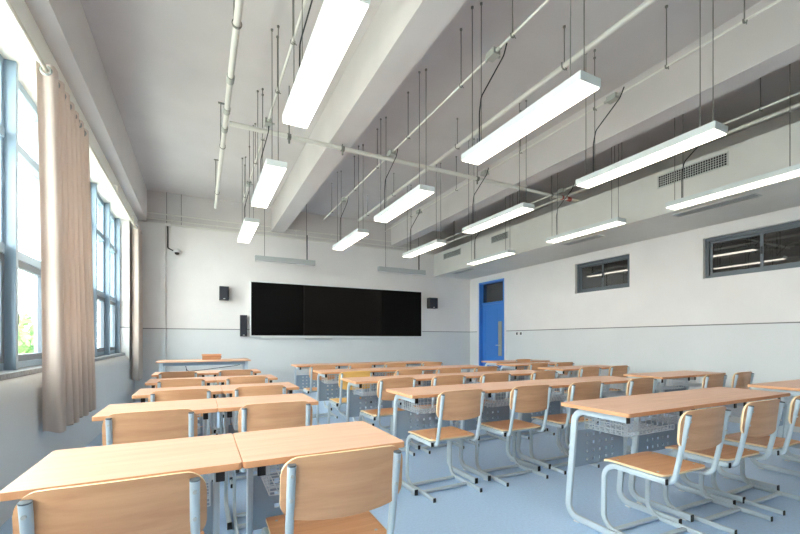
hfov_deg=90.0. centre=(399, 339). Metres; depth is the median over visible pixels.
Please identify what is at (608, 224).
diffuser
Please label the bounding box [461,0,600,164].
pendant lamp
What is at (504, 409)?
student desk
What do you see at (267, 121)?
conduit
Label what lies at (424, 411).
wire basket
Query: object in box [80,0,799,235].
ceiling
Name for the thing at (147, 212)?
pipe
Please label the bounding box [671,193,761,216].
air vent
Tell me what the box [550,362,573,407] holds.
chair
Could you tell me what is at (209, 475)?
wire basket
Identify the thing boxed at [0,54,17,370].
window
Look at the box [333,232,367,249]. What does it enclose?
diffuser
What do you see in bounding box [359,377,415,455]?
chair
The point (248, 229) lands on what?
diffuser
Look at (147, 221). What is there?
trim
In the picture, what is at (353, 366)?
chair
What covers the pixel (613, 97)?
conduit
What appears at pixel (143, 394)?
student desk
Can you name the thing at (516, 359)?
chair
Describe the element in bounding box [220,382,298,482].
student desk
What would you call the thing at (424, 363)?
chair
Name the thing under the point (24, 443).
wall
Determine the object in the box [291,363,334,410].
student desk
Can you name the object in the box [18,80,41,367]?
window
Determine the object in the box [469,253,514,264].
diffuser
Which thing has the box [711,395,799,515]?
chair
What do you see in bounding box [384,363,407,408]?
chair
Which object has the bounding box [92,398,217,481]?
student desk
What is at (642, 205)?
beam
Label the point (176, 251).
security camera
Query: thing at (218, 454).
student desk
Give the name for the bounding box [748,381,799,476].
student desk
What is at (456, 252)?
air vent
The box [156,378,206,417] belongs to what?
chair
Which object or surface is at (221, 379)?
student desk
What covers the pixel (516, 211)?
diffuser
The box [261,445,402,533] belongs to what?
chair
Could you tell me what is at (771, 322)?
trim
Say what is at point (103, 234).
window
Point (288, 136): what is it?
pipe
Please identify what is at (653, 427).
wire basket
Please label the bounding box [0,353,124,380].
trim
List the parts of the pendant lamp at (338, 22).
suspension rod, suspension rod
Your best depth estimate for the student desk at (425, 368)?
5.82 m
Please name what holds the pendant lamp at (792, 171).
hanging from the ceiling
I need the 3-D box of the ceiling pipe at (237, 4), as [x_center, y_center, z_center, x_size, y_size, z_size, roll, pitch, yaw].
[-1.190,-2.591,2.927,0.100,0.557,9.300,0,0,-27]
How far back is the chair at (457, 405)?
2.95 m
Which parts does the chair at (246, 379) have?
frame, backrest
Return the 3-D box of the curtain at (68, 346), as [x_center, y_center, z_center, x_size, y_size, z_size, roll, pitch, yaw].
[-2.904,-0.650,3.556,0.132,2.744,1.439,0,0,-26]
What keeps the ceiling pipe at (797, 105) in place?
hanging from the ceiling
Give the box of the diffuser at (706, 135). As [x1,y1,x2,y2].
[577,129,725,187]
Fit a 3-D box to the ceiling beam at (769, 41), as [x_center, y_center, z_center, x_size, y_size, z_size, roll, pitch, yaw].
[2.232,-2.610,5.308,0.240,0.520,10.500,0,0,-27]
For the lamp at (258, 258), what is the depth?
8.18 m
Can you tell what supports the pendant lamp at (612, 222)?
hanging from the ceiling
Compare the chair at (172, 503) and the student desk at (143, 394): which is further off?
the student desk at (143, 394)
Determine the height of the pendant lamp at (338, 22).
1.320 m
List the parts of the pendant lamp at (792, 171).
suspension rod, suspension rod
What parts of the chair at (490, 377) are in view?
frame, frame, backrest, post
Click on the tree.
(26, 340)
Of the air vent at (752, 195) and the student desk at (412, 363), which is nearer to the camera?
the air vent at (752, 195)
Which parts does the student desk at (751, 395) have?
leg, leg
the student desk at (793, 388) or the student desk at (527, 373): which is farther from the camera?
the student desk at (527, 373)
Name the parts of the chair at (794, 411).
frame, seat, frame, post, backrest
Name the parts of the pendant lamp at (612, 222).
suspension rod, suspension rod, suspension rod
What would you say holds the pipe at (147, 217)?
attached to the wall at (208, 260)
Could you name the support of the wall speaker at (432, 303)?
attached to the wall at (208, 260)
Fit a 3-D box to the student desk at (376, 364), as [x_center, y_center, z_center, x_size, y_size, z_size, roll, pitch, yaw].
[-0.293,0.775,7.104,0.628,0.750,0.469,0,0,-27]
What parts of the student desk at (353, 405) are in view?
leg, panel, leg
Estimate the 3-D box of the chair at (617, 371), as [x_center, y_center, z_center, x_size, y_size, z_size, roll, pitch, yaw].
[2.994,0.754,5.839,0.438,0.792,0.503,0,0,-27]
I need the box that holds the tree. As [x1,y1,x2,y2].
[18,312,34,353]
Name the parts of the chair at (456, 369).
backrest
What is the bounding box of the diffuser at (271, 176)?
[252,165,285,207]
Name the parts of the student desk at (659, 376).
leg, leg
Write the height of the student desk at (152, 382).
0.750 m
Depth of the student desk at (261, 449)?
1.64 m
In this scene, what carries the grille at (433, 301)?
attached to the wall speaker at (432, 303)
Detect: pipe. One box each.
[147,212,421,245]
[147,217,431,250]
[214,0,243,208]
[229,86,581,201]
[359,0,657,221]
[437,103,799,247]
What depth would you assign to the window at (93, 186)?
5.31 m
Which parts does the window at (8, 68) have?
frame, sash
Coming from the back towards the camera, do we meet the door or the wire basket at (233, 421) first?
the door
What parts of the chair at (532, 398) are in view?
frame, seat, post, cross rail, frame, backrest, post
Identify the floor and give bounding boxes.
[0,382,799,533]
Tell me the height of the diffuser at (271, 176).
0.006 m
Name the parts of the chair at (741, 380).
post, backrest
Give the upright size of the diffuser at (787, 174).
0.006 m
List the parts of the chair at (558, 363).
backrest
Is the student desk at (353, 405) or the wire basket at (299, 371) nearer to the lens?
the student desk at (353, 405)
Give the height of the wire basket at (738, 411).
0.116 m
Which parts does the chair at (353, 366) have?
backrest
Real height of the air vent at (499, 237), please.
0.156 m
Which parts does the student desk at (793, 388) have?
panel, leg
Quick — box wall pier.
[120,219,133,402]
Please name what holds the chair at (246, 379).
on the floor
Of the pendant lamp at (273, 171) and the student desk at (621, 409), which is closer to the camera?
the student desk at (621, 409)
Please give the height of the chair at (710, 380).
0.792 m
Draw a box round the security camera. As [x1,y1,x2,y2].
[165,223,180,254]
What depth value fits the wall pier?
6.94 m
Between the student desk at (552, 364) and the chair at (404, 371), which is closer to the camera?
the chair at (404, 371)
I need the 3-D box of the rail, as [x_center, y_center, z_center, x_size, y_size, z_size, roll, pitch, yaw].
[-2.602,-2.036,2.920,0.059,0.149,10.350,0,0,-27]
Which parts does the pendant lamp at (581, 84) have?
suspension rod, suspension rod, suspension rod, suspension rod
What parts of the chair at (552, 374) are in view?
backrest, post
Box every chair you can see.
[12,471,206,533]
[102,409,197,445]
[148,389,213,481]
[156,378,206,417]
[157,371,198,378]
[215,370,253,434]
[221,376,268,433]
[230,385,287,487]
[233,401,312,533]
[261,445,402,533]
[302,365,337,417]
[328,371,372,423]
[338,364,373,416]
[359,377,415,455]
[379,369,423,432]
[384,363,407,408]
[406,389,484,502]
[410,375,465,453]
[419,367,462,425]
[421,362,442,373]
[456,373,510,444]
[459,366,498,420]
[475,385,551,486]
[508,370,557,438]
[515,359,531,378]
[528,363,549,379]
[529,381,603,474]
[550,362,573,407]
[554,367,600,424]
[585,377,656,456]
[591,365,628,421]
[601,406,730,533]
[660,373,726,438]
[663,399,784,533]
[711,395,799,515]
[724,371,753,440]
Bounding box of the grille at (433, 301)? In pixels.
[430,298,437,307]
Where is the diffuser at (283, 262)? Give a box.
[258,261,313,265]
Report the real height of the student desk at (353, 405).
0.750 m
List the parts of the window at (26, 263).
sash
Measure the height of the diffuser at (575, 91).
0.006 m
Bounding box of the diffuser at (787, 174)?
[667,170,799,209]
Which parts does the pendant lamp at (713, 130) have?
suspension rod, suspension rod, suspension rod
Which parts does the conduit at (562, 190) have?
hanger rod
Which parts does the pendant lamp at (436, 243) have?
suspension rod, suspension rod, suspension rod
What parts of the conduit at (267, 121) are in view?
hanger rod, hanger rod, hanger rod, hanger rod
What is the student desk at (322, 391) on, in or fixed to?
on the floor
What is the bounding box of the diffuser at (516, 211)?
[463,207,533,233]
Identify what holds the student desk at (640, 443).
on the floor
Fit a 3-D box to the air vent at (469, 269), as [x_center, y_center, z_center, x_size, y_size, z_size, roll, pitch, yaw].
[1.534,-1.660,9.655,0.180,0.010,0.800,0,0,-27]
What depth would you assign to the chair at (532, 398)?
3.25 m
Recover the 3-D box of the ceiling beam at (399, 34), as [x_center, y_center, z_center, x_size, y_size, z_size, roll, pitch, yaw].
[-0.322,-2.610,4.032,0.270,0.520,10.500,0,0,-27]
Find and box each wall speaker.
[219,286,228,300]
[240,315,246,335]
[427,298,437,308]
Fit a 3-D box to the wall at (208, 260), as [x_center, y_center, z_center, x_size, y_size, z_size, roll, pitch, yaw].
[-1.692,-0.860,9.283,8.276,4.020,0.120,0,0,-27]
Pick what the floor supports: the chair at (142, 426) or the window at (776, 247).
the chair at (142, 426)
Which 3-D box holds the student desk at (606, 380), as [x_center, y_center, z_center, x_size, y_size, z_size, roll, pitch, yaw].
[2.099,0.775,4.141,0.675,0.750,0.469,0,0,-27]
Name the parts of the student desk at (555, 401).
leg, panel, leg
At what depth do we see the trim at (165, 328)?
8.26 m
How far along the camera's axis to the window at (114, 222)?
6.80 m
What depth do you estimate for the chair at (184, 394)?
2.90 m
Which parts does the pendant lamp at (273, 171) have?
suspension rod, suspension rod, suspension rod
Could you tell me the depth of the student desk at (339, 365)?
6.81 m
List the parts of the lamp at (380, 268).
suspension rod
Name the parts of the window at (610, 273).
sliding sash, pane, sliding sash, pane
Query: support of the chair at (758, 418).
on the floor
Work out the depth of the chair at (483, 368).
5.43 m
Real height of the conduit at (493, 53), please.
0.550 m
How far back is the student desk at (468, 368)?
6.04 m
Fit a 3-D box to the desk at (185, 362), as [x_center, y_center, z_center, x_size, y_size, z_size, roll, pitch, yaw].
[-3.439,0.750,7.068,1.450,0.800,0.620,0,0,-27]
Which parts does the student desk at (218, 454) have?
panel, leg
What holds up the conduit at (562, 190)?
hanging from the ceiling
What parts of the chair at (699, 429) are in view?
frame, seat, frame, post, backrest, post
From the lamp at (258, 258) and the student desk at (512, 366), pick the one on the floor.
the student desk at (512, 366)
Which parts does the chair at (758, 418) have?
frame, seat, frame, post, backrest, post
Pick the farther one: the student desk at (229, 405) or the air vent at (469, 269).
the air vent at (469, 269)
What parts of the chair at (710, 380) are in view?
post, backrest, post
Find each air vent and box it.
[443,248,460,259]
[451,268,474,273]
[491,231,507,243]
[561,234,603,245]
[657,151,728,188]
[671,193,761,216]
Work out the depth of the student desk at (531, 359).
7.80 m
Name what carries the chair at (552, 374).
on the floor
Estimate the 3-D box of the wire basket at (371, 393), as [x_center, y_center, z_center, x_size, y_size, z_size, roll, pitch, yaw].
[-0.221,0.493,4.149,0.468,0.116,0.284,0,0,-27]
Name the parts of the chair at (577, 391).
frame, seat, post, frame, backrest, post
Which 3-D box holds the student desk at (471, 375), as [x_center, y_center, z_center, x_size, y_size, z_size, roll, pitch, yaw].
[0.939,0.775,4.757,0.653,0.750,0.469,0,0,-27]
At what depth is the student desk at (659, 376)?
4.59 m
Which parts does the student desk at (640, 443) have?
panel, leg, leg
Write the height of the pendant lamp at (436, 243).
1.320 m
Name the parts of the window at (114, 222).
pane, pane, frame, sash, post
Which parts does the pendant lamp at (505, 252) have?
suspension rod, suspension rod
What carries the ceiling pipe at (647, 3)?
hanging from the ceiling
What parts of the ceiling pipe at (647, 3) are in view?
hanger rod, hanger rod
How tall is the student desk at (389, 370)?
0.750 m
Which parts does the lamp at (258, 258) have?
suspension rod, suspension rod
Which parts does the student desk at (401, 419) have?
leg, panel, leg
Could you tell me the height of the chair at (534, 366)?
0.792 m
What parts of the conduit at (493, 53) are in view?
hanger rod, hanger rod, hanger rod, hanger rod, hanger rod, hanger rod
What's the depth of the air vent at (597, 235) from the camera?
6.65 m
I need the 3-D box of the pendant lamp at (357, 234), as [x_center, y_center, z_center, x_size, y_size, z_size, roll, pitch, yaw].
[-0.805,-2.210,6.350,0.182,1.320,1.220,0,0,-27]
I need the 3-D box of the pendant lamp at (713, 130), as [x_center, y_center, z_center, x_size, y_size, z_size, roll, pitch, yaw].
[2.120,-2.210,3.520,0.182,1.320,1.220,0,0,-27]
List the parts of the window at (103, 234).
frame, sash, post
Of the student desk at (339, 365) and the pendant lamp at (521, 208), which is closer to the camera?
the pendant lamp at (521, 208)
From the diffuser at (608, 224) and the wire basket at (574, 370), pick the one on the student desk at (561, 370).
the wire basket at (574, 370)
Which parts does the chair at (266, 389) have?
post, backrest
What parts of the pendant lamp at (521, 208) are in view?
suspension rod, suspension rod, suspension rod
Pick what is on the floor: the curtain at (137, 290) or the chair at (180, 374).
the chair at (180, 374)
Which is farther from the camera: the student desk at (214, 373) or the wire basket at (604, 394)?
the student desk at (214, 373)
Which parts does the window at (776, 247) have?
sliding sash, pane, sliding sash, pane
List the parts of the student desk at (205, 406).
panel, leg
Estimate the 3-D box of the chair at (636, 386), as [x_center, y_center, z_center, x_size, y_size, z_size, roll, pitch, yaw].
[2.209,0.754,4.010,0.438,0.792,0.503,0,0,-27]
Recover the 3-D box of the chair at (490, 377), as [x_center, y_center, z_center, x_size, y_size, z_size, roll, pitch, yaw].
[0.952,0.754,4.561,0.438,0.792,0.503,0,0,-26]
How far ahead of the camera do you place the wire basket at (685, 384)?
4.94 m
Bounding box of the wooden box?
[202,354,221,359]
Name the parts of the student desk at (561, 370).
leg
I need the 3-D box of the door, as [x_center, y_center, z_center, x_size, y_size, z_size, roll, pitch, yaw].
[2.397,-0.212,10.255,0.172,2.725,1.130,0,0,-27]
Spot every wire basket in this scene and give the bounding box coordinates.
[204,474,210,506]
[231,411,237,429]
[260,464,284,495]
[298,367,308,374]
[322,374,338,383]
[354,383,376,395]
[401,397,436,413]
[484,392,510,406]
[550,388,567,401]
[557,370,578,377]
[585,412,674,436]
[602,383,626,396]
[647,405,728,423]
[655,378,684,389]
[669,376,702,386]
[701,398,773,416]
[781,395,793,403]
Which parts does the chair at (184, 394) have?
backrest, post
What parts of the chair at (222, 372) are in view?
frame, backrest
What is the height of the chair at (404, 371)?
0.792 m
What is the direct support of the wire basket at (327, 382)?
on the student desk at (322, 391)
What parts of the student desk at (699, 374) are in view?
panel, leg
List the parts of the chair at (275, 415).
frame, post, backrest, post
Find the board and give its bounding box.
[250,281,421,338]
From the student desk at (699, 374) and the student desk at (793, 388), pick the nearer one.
the student desk at (793, 388)
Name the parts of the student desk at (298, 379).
leg, panel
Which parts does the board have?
panel, rail, panel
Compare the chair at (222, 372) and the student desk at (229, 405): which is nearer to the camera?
the student desk at (229, 405)
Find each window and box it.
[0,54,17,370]
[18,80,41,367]
[90,182,96,356]
[97,193,109,355]
[110,212,119,353]
[577,254,629,292]
[705,220,799,278]
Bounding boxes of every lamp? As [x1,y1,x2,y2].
[237,125,258,242]
[251,25,286,207]
[255,204,314,265]
[282,0,369,128]
[332,144,368,249]
[374,68,434,222]
[378,223,425,274]
[402,163,446,257]
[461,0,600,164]
[462,100,534,233]
[467,197,514,264]
[546,144,625,242]
[576,0,727,187]
[665,64,799,209]
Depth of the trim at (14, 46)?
3.18 m
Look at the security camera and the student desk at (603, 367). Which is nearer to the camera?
the student desk at (603, 367)
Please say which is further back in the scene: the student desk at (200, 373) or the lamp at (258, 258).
the lamp at (258, 258)
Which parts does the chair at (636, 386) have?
frame, post, backrest, post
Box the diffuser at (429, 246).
[403,243,444,257]
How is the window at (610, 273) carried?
in the wall at (669, 286)
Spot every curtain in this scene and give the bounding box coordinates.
[36,60,95,432]
[132,224,142,380]
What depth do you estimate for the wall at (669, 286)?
6.38 m
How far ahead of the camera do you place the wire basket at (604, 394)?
4.16 m
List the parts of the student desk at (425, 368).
panel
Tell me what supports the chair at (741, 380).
on the floor
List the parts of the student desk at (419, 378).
leg, panel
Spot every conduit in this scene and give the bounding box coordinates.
[242,0,307,202]
[324,0,549,218]
[385,0,781,231]
[443,78,799,239]
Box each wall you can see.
[0,355,128,526]
[138,190,469,391]
[470,109,799,432]
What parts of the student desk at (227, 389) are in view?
leg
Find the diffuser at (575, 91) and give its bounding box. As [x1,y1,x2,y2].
[463,80,598,164]
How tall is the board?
1.227 m
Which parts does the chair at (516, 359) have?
backrest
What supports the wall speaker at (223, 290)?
attached to the wall at (208, 260)
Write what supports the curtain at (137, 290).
attached to the wall at (24, 443)
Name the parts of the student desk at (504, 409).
leg, panel, leg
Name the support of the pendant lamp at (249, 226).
hanging from the ceiling
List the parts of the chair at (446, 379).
frame, seat, post, backrest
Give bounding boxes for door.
[477,275,505,367]
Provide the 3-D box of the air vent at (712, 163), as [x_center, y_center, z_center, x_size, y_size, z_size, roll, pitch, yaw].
[3.631,-2.110,5.001,0.012,0.176,0.807,0,0,-27]
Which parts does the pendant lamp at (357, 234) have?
suspension rod, suspension rod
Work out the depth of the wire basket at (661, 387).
4.62 m
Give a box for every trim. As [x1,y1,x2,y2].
[0,0,137,224]
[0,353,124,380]
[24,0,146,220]
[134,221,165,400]
[147,221,433,254]
[165,328,449,331]
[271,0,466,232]
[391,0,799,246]
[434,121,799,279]
[510,322,799,330]
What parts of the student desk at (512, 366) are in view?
leg, panel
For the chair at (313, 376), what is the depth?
5.74 m
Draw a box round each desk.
[0,433,241,533]
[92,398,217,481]
[132,385,222,481]
[145,377,215,387]
[151,371,208,376]
[156,358,250,371]
[209,369,260,432]
[214,374,277,433]
[216,393,318,529]
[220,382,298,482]
[233,421,403,533]
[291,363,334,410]
[313,369,368,424]
[329,362,370,409]
[341,375,405,447]
[358,367,407,425]
[363,362,402,404]
[386,385,485,495]
[394,361,431,401]
[397,373,467,449]
[401,366,449,386]
[441,365,482,413]
[447,371,512,440]
[457,381,540,480]
[481,360,523,399]
[490,370,547,435]
[496,363,531,380]
[513,359,549,369]
[514,378,588,468]
[530,362,557,379]
[538,366,585,416]
[561,396,693,533]
[565,376,633,457]
[574,365,610,376]
[623,372,695,444]
[627,391,746,521]
[658,370,725,416]
[680,387,789,503]
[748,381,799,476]
[783,379,799,457]
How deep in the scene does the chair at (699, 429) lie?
2.22 m
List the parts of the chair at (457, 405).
frame, post, seat, cross rail, backrest, frame, post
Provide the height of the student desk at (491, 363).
0.750 m
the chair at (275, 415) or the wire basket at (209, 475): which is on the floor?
the chair at (275, 415)
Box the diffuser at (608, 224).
[547,221,624,242]
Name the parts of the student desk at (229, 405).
leg, panel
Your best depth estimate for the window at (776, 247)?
5.44 m
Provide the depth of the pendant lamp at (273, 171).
3.96 m
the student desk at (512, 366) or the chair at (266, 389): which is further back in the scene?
the student desk at (512, 366)
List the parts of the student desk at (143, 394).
panel, leg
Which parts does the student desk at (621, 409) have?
leg, panel, leg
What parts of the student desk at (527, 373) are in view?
panel, leg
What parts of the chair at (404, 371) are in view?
frame, backrest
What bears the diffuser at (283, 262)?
attached to the lamp at (258, 258)
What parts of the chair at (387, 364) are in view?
backrest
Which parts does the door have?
moulding, transom pane, push plate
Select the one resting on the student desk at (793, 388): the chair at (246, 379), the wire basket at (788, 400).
the wire basket at (788, 400)
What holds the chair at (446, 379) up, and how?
on the floor
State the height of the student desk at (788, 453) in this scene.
0.750 m
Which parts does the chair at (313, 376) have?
post, seat, backrest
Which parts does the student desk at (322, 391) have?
leg, panel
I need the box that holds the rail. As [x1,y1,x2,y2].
[3,0,135,227]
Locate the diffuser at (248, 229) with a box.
[238,222,258,242]
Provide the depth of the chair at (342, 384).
4.62 m
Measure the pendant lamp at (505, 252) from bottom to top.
1.320 m
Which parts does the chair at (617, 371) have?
backrest, post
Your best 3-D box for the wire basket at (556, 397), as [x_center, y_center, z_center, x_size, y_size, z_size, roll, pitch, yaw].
[1.505,0.493,3.816,0.490,0.116,0.284,0,0,-27]
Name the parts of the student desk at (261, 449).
leg, panel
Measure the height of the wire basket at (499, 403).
0.116 m
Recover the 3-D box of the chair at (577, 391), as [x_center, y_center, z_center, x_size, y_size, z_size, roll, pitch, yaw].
[1.524,0.754,3.667,0.438,0.792,0.503,0,0,-26]
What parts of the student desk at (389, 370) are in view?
leg, panel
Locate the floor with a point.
(532, 503)
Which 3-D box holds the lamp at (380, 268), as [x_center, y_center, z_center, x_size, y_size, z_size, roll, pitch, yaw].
[0.054,-2.218,9.385,1.230,1.304,0.080,0,0,-27]
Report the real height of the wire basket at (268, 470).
0.116 m
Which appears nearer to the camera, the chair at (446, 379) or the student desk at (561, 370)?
the chair at (446, 379)
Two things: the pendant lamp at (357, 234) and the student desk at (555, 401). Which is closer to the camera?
the student desk at (555, 401)
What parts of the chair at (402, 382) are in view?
frame, post, seat, backrest, post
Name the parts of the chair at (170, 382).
backrest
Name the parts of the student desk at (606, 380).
leg, panel, leg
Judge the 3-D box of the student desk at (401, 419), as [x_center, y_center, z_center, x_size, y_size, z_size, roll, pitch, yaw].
[0.283,0.775,3.232,0.675,0.750,0.469,0,0,-27]
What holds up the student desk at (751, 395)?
on the floor
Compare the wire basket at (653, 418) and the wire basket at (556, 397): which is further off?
the wire basket at (556, 397)
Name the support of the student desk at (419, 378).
on the floor
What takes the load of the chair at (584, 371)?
on the floor
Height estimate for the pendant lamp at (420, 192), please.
1.320 m
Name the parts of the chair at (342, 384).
frame, post, seat, backrest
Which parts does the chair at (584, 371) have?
backrest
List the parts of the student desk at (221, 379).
leg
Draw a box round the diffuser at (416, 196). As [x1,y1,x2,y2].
[375,190,433,222]
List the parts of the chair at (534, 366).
backrest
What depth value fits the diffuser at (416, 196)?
4.61 m
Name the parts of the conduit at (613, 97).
hanger rod, hanger rod, hanger rod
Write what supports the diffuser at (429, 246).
attached to the pendant lamp at (436, 243)
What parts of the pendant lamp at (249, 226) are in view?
suspension rod, suspension rod, suspension rod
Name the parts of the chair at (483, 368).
backrest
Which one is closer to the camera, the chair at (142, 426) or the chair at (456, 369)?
the chair at (142, 426)
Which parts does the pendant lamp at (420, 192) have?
suspension rod, suspension rod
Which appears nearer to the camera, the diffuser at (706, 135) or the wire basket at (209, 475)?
the wire basket at (209, 475)

